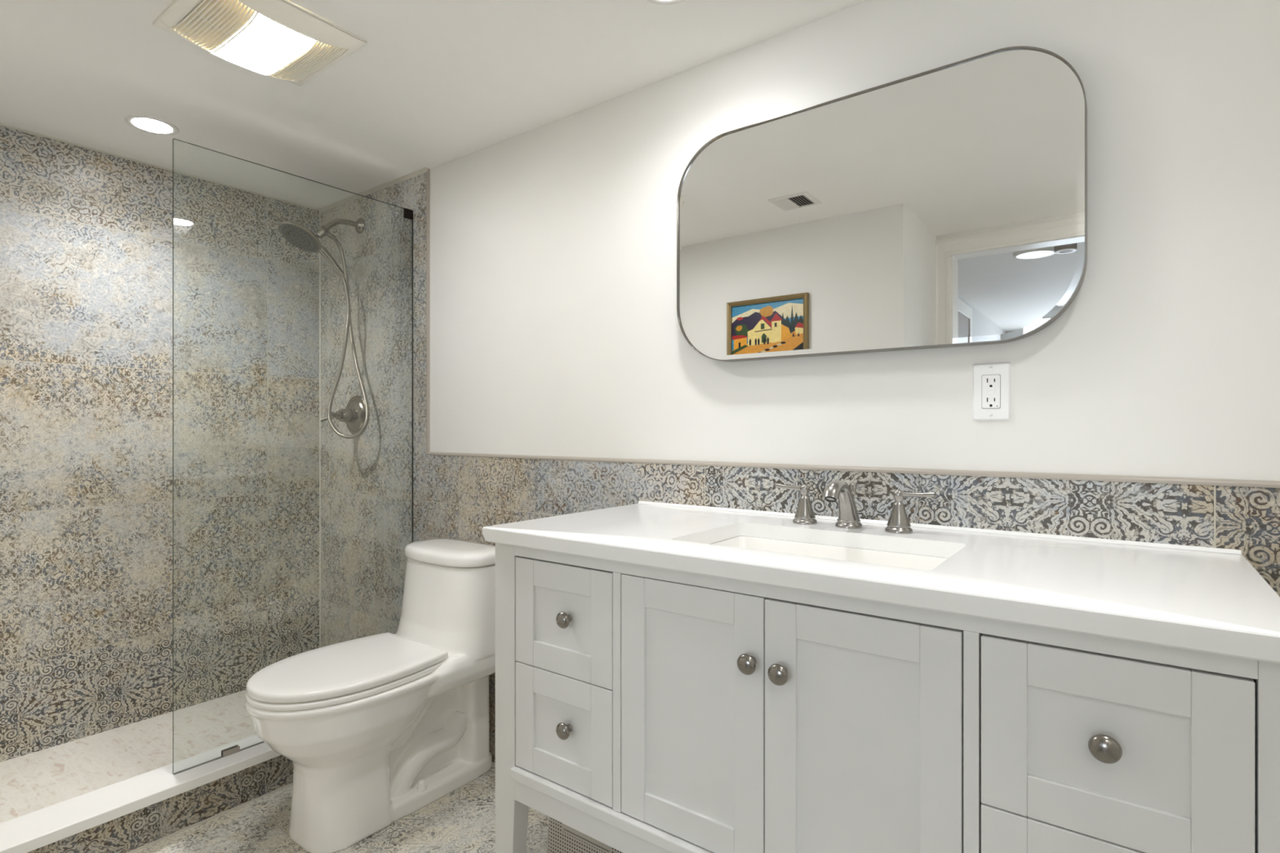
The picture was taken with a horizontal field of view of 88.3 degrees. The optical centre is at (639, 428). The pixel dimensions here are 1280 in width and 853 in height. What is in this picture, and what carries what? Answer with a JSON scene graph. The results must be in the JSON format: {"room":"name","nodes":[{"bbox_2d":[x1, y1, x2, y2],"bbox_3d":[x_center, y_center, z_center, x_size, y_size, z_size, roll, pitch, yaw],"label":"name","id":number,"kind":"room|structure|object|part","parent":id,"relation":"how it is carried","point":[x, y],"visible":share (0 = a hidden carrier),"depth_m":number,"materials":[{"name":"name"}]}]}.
{"room":"bathroom","nodes":[
{"label":"bathroom","id":0,"kind":"room"},
{"bbox_2d":[0,689,256,823],"bbox_3d":[-1.606,1.085,2.109,0.610,0.070,1.495,0,0,37],"label":"floor","id":1,"kind":"structure","parent":0,"point":[30,783],"depth_m":2.13,"materials":[{"name":"beige stone"}]},
{"bbox_2d":[0,125,319,762],"bbox_3d":[-1.898,0.080,2.327,0.120,2.080,1.495,0,0,37],"label":"wall","id":2,"kind":"structure","parent":0,"point":[86,235],"depth_m":2.37,"materials":[{"name":"tile"}]},
{"bbox_2d":[0,123,318,210],"bbox_3d":[-1.848,-0.957,2.290,0.006,0.006,1.495,0,0,37],"label":"trim","id":3,"kind":"structure","parent":2,"relation":"attached to","point":[1,124],"depth_m":2.38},
{"bbox_2d":[133,761,549,852],"bbox_3d":[-0.642,1.180,1.026,3.690,0.120,2.340,0,0,37],"label":"floor","id":4,"kind":"structure","parent":0,"point":[463,820],"depth_m":1.84,"materials":[{"name":"tile"}]},
{"bbox_2d":[0,733,293,852],"bbox_3d":[-1.304,1.048,1.885,0.150,0.142,1.492,0,0,37],"label":"shower curb","id":5,"kind":"object","parent":4,"relation":"on","point":[126,815],"visible":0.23,"depth_m":1.79,"materials":[{"name":"stone"}]},
{"bbox_2d":[126,782,293,852],"bbox_3d":[-1.259,1.117,1.851,0.006,0.005,1.495,0,0,37],"label":"trim","id":6,"kind":"structure","parent":5,"relation":"attached to","point":[291,784],"depth_m":1.88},
{"bbox_2d":[172,137,413,775],"bbox_3d":[-1.089,0.077,2.172,0.019,1.801,0.774,0,0,37],"label":"glass panel","id":7,"kind":"object","parent":5,"relation":"on","point":[407,213],"visible":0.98,"depth_m":1.86,"materials":[{"name":"clear glass"}]},
{"bbox_2d":[244,537,495,852],"bbox_3d":[-0.772,0.751,1.961,0.399,0.737,0.725,0,0,37],"label":"toilet","id":8,"kind":"object","parent":4,"relation":"on","point":[376,730],"visible":0.96,"depth_m":1.88,"materials":[{"name":"white ceramic"}]},
{"bbox_3d":[-0.842,0.698,1.867,0.374,0.016,0.485,0,0,37],"label":"seat","id":9,"kind":"part","parent":8,"relation":"part of","materials":[{"name":"white plastic"}]},
{"bbox_3d":[-0.842,0.674,1.867,0.372,0.024,0.483,0,0,37],"label":"seat lid","id":10,"kind":"part","parent":8,"relation":"part of","materials":[{"name":"white plastic"}]},
{"bbox_3d":[-0.618,0.405,2.167,0.385,0.044,0.206,0,0,37],"label":"tank lid","id":11,"kind":"part","parent":8,"relation":"part of","materials":[{"name":"white ceramic"}]},
{"bbox_2d":[546,817,622,852],"bbox_3d":[-0.070,1.020,1.644,0.282,0.200,0.204,0,0,37],"label":"basket","id":12,"kind":"object","parent":4,"relation":"on","point":[562,838],"visible":0.02,"depth_m":1.59,"materials":[{"name":"beige wicker"}]},
{"bbox_2d":[495,542,1279,852],"bbox_3d":[0.333,0.680,1.240,1.219,0.880,0.563,0,0,37],"label":"bathroom vanity","id":13,"kind":"object","parent":4,"relation":"on","point":[639,708],"visible":0.95,"depth_m":0.96,"materials":[{"name":"grey paint"}]},
{"bbox_3d":[-0.271,0.680,1.400,0.060,0.880,0.045,0,0,37],"label":"leg","id":14,"kind":"part","parent":13,"relation":"part of","materials":[{"name":"grey paint"}]},
{"bbox_3d":[-0.148,0.589,1.294,0.162,0.119,0.010,0,0,37],"label":"panel","id":15,"kind":"part","parent":13,"relation":"part of","materials":[{"name":"grey paint"}]},
{"bbox_3d":[-0.148,0.373,1.294,0.162,0.119,0.010,0,0,37],"label":"panel","id":16,"kind":"part","parent":13,"relation":"part of","materials":[{"name":"grey paint"}]},
{"bbox_3d":[-0.144,0.582,1.271,0.032,0.032,0.030,0,0,37],"label":"knob","id":17,"kind":"part","parent":13,"relation":"part of","materials":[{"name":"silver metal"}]},
{"bbox_3d":[-0.144,0.368,1.271,0.032,0.032,0.030,0,0,37],"label":"knob","id":18,"kind":"part","parent":13,"relation":"part of","materials":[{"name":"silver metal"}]},
{"bbox_3d":[-0.149,0.589,1.293,0.257,0.214,0.018,0,0,37],"label":"drawer","id":19,"kind":"part","parent":13,"relation":"part of","materials":[{"name":"grey paint"}]},
{"bbox_3d":[-0.149,0.373,1.293,0.257,0.214,0.018,0,0,37],"label":"drawer","id":20,"kind":"part","parent":13,"relation":"part of","materials":[{"name":"grey paint"}]},
{"bbox_3d":[0.199,0.710,1.034,1.134,0.022,0.041,0,0,37],"label":"moulding","id":21,"kind":"part","parent":13,"relation":"part of","materials":[{"name":"grey paint"}]},
{"bbox_3d":[0.085,0.480,1.120,0.187,0.337,0.010,0,0,37],"label":"panel","id":22,"kind":"part","parent":13,"relation":"part of","materials":[{"name":"grey paint"}]},
{"bbox_3d":[0.085,0.480,1.119,0.282,0.432,0.018,0,0,37],"label":"door","id":23,"kind":"part","parent":13,"relation":"part of","materials":[{"name":"grey paint"}]},
{"bbox_3d":[0.169,0.366,1.029,0.032,0.032,0.030,0,0,37],"label":"knob","id":24,"kind":"part","parent":13,"relation":"part of","materials":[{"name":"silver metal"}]},
{"bbox_3d":[0.211,0.371,0.998,0.032,0.032,0.030,0,0,37],"label":"knob","id":25,"kind":"part","parent":13,"relation":"part of","materials":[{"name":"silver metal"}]},
{"bbox_3d":[0.313,0.481,0.951,0.185,0.335,0.010,0,0,37],"label":"panel","id":26,"kind":"part","parent":13,"relation":"part of","materials":[{"name":"grey paint"}]},
{"bbox_3d":[0.312,0.481,0.950,0.280,0.430,0.018,0,0,37],"label":"door","id":27,"kind":"part","parent":13,"relation":"part of","materials":[{"name":"grey paint"}]},
{"bbox_2d":[482,503,1279,663],"bbox_3d":[0.333,0.224,1.249,1.260,0.030,0.555,0,0,37],"label":"countertop","id":28,"kind":"structure","parent":13,"relation":"on","point":[1219,603],"depth_m":0.98,"materials":[{"name":"white stone"}]},
{"bbox_2d":[709,536,947,570],"bbox_3d":[0.326,0.307,1.221,0.488,0.136,0.308,0,0,37],"label":"undermount sink","id":29,"kind":"object","parent":28,"relation":"in","point":[832,552],"visible":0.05,"depth_m":1.34,"materials":[{"name":"white ceramic"}]},
{"bbox_2d":[775,480,935,533],"bbox_3d":[0.423,0.157,1.367,0.341,0.104,0.152,0,0,37],"label":"bathroom faucet","id":30,"kind":"object","parent":28,"relation":"on","point":[898,522],"visible":1,"depth_m":1.37,"materials":[{"name":"silver metal"}]},
{"bbox_3d":[0.335,0.131,1.482,0.064,0.014,0.011,0,0,37],"label":"lever","id":31,"kind":"part","parent":30,"relation":"part of","materials":[{"name":"silver metal"}]},
{"bbox_3d":[0.365,0.166,1.459,0.054,0.086,0.054,0,0,37],"label":"handle","id":32,"kind":"part","parent":30,"relation":"part of","materials":[{"name":"silver metal"}]},
{"bbox_3d":[0.416,0.153,1.365,0.045,0.096,0.139,0,0,37],"label":"spout","id":33,"kind":"part","parent":30,"relation":"part of","materials":[{"name":"silver metal"}]},
{"bbox_3d":[0.462,0.160,1.424,0.015,0.087,0.015,0,0,37],"label":"pop knob","id":34,"kind":"part","parent":30,"relation":"part of","materials":[{"name":"silver metal"}]},
{"bbox_3d":[0.524,0.166,1.335,0.054,0.086,0.054,0,0,37],"label":"handle","id":35,"kind":"part","parent":30,"relation":"part of","materials":[{"name":"silver metal"}]},
{"bbox_3d":[0.555,0.131,1.313,0.064,0.014,0.011,0,0,37],"label":"lever","id":36,"kind":"part","parent":30,"relation":"part of","materials":[{"name":"silver metal"}]},
{"bbox_3d":[0.200,0.251,1.035,1.130,0.023,0.022,0,0,37],"label":"rail","id":37,"kind":"part","parent":13,"relation":"part of","materials":[{"name":"grey paint"}]},
{"bbox_3d":[0.546,0.589,0.775,0.259,0.214,0.018,0,0,37],"label":"drawer","id":38,"kind":"part","parent":13,"relation":"part of","materials":[{"name":"grey paint"}]},
{"bbox_3d":[0.538,0.368,0.762,0.032,0.032,0.030,0,0,37],"label":"knob","id":39,"kind":"part","parent":13,"relation":"part of","materials":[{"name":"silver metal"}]},
{"bbox_3d":[0.547,0.373,0.776,0.164,0.119,0.010,0,0,37],"label":"panel","id":40,"kind":"part","parent":13,"relation":"part of","materials":[{"name":"grey paint"}]},
{"bbox_3d":[0.546,0.373,0.775,0.259,0.214,0.018,0,0,37],"label":"drawer","id":41,"kind":"part","parent":13,"relation":"part of","materials":[{"name":"grey paint"}]},
{"bbox_3d":[0.671,0.680,0.698,0.029,0.880,0.045,0,0,37],"label":"leg","id":42,"kind":"part","parent":13,"relation":"part of","materials":[{"name":"grey paint"}]},
{"bbox_2d":[0,0,867,208],"bbox_3d":[-0.642,-1.010,1.026,3.690,0.100,2.340,0,0,37],"label":"ceiling","id":43,"kind":"structure","parent":0,"point":[433,83],"depth_m":1.79,"materials":[{"name":"paint"}]},
{"bbox_2d":[124,115,179,135],"bbox_3d":[-1.543,-0.958,2.084,0.141,0.004,0.141,0,0,37],"label":"recessed light","id":44,"kind":"object","parent":43,"relation":"in","point":[148,124],"visible":1,"depth_m":2.08,"materials":[{"name":"white"}]},
{"bbox_2d":[152,0,367,85],"bbox_3d":[-0.913,-0.934,1.593,0.339,0.052,0.347,0,0,37],"label":"exhaust fan light","id":45,"kind":"object","parent":43,"relation":"attached to","point":[280,39],"visible":1,"depth_m":1.55,"materials":[{"name":"beige plastic"}]},
{"bbox_3d":[-0.914,-0.917,1.593,0.256,0.018,0.126,0,0,37],"label":"light panel","id":46,"kind":"part","parent":45,"relation":"part of","materials":[{"name":"white plastic"}]},
{"bbox_2d":[646,0,684,4],"bbox_3d":[0.057,-0.958,1.420,0.141,0.004,0.141,0,0,37],"label":"recessed light","id":47,"kind":"object","parent":43,"relation":"in","point":[655,2],"visible":1,"depth_m":1.48,"materials":[{"name":"white"}]},
{"bbox_2d":[320,0,1279,763],"bbox_3d":[0.018,0.080,1.912,3.690,2.080,0.130,0,0,37],"label":"wall","id":48,"kind":"structure","parent":0,"point":[555,331],"depth_m":1.57,"materials":[{"name":"paint"}]},
{"bbox_2d":[319,212,320,648],"bbox_3d":[-1.403,0.045,2.888,0.004,2.010,0.004,0,0,37],"label":"trim","id":49,"kind":"structure","parent":48,"relation":"attached to","point":[319,212],"depth_m":2.89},
{"bbox_2d":[278,217,369,438],"bbox_3d":[-1.233,-0.411,2.568,0.310,0.900,0.179,0,0,-31],"label":"shower fixture","id":50,"kind":"object","parent":48,"relation":"attached to","point":[295,233],"visible":1,"depth_m":2.60,"materials":[{"name":"silver metal"}]},
{"bbox_3d":[-1.232,-0.665,2.619,0.031,0.122,0.125,0,0,37],"label":"handle","id":51,"kind":"part","parent":50,"relation":"part of","materials":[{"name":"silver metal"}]},
{"bbox_3d":[-1.193,-0.805,2.629,0.024,0.072,0.152,0,0,37],"label":"shower arm","id":52,"kind":"part","parent":50,"relation":"part of","materials":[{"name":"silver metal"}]},
{"bbox_2d":[320,395,365,434],"bbox_3d":[-1.208,-0.053,2.655,0.167,0.167,0.145,0,0,37],"label":"shower valve","id":53,"kind":"object","parent":48,"relation":"attached to","point":[354,414],"visible":0.91,"depth_m":2.67,"materials":[{"name":"silver metal"}]},
{"bbox_3d":[-1.247,-0.040,2.623,0.048,0.032,0.018,0,0,-24],"label":"lever","id":54,"kind":"part","parent":53,"relation":"part of","materials":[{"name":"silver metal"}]},
{"bbox_2d":[318,167,427,212],"bbox_3d":[-1.096,-0.954,2.654,0.776,0.013,0.012,0,0,37],"label":"trim","id":55,"kind":"structure","parent":48,"relation":"attached to","point":[424,170],"depth_m":2.62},
{"bbox_2d":[426,168,430,453],"bbox_3d":[-0.783,-0.432,2.433,0.008,1.056,0.011,0,0,37],"label":"trim","id":56,"kind":"structure","parent":48,"relation":"attached to","point":[428,173],"depth_m":2.43,"materials":[{"name":"beige tile"}]},
{"bbox_2d":[426,452,1279,488],"bbox_3d":[0.289,0.091,1.634,2.683,0.011,0.012,0,0,37],"label":"trim","id":57,"kind":"structure","parent":48,"relation":"attached to","point":[1187,481],"depth_m":1.39,"materials":[{"name":"beige tile"}]},
{"bbox_2d":[676,45,1087,361],"bbox_3d":[0.467,-0.455,1.483,0.893,0.570,0.042,0,0,37],"label":"wall mirror","id":58,"kind":"object","parent":48,"relation":"attached to","point":[945,206],"visible":1,"depth_m":1.41,"materials":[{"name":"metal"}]},
{"bbox_2d":[637,501,1241,554],"bbox_3d":[0.498,0.205,1.469,1.252,0.006,0.007,0,0,37],"label":"trim","id":59,"kind":"structure","parent":48,"relation":"attached to","point":[916,525],"depth_m":1.30,"materials":[{"name":"white stone"}]},
{"bbox_2d":[973,362,1010,420],"bbox_3d":[0.707,-0.074,1.325,0.068,0.115,0.007,0,0,37],"label":"power outlet","id":60,"kind":"object","parent":48,"relation":"attached to","point":[991,381],"visible":1,"depth_m":1.32,"materials":[{"name":"white plastic"}]},
{"bbox_2d":[982,374,999,408],"bbox_3d":[0.705,-0.074,1.323,0.032,0.066,0.002,0,0,37],"label":"receptacle","id":61,"kind":"object","parent":60,"relation":"attached to","point":[990,383],"depth_m":1.32,"materials":[{"name":"white plastic"}]}
]}

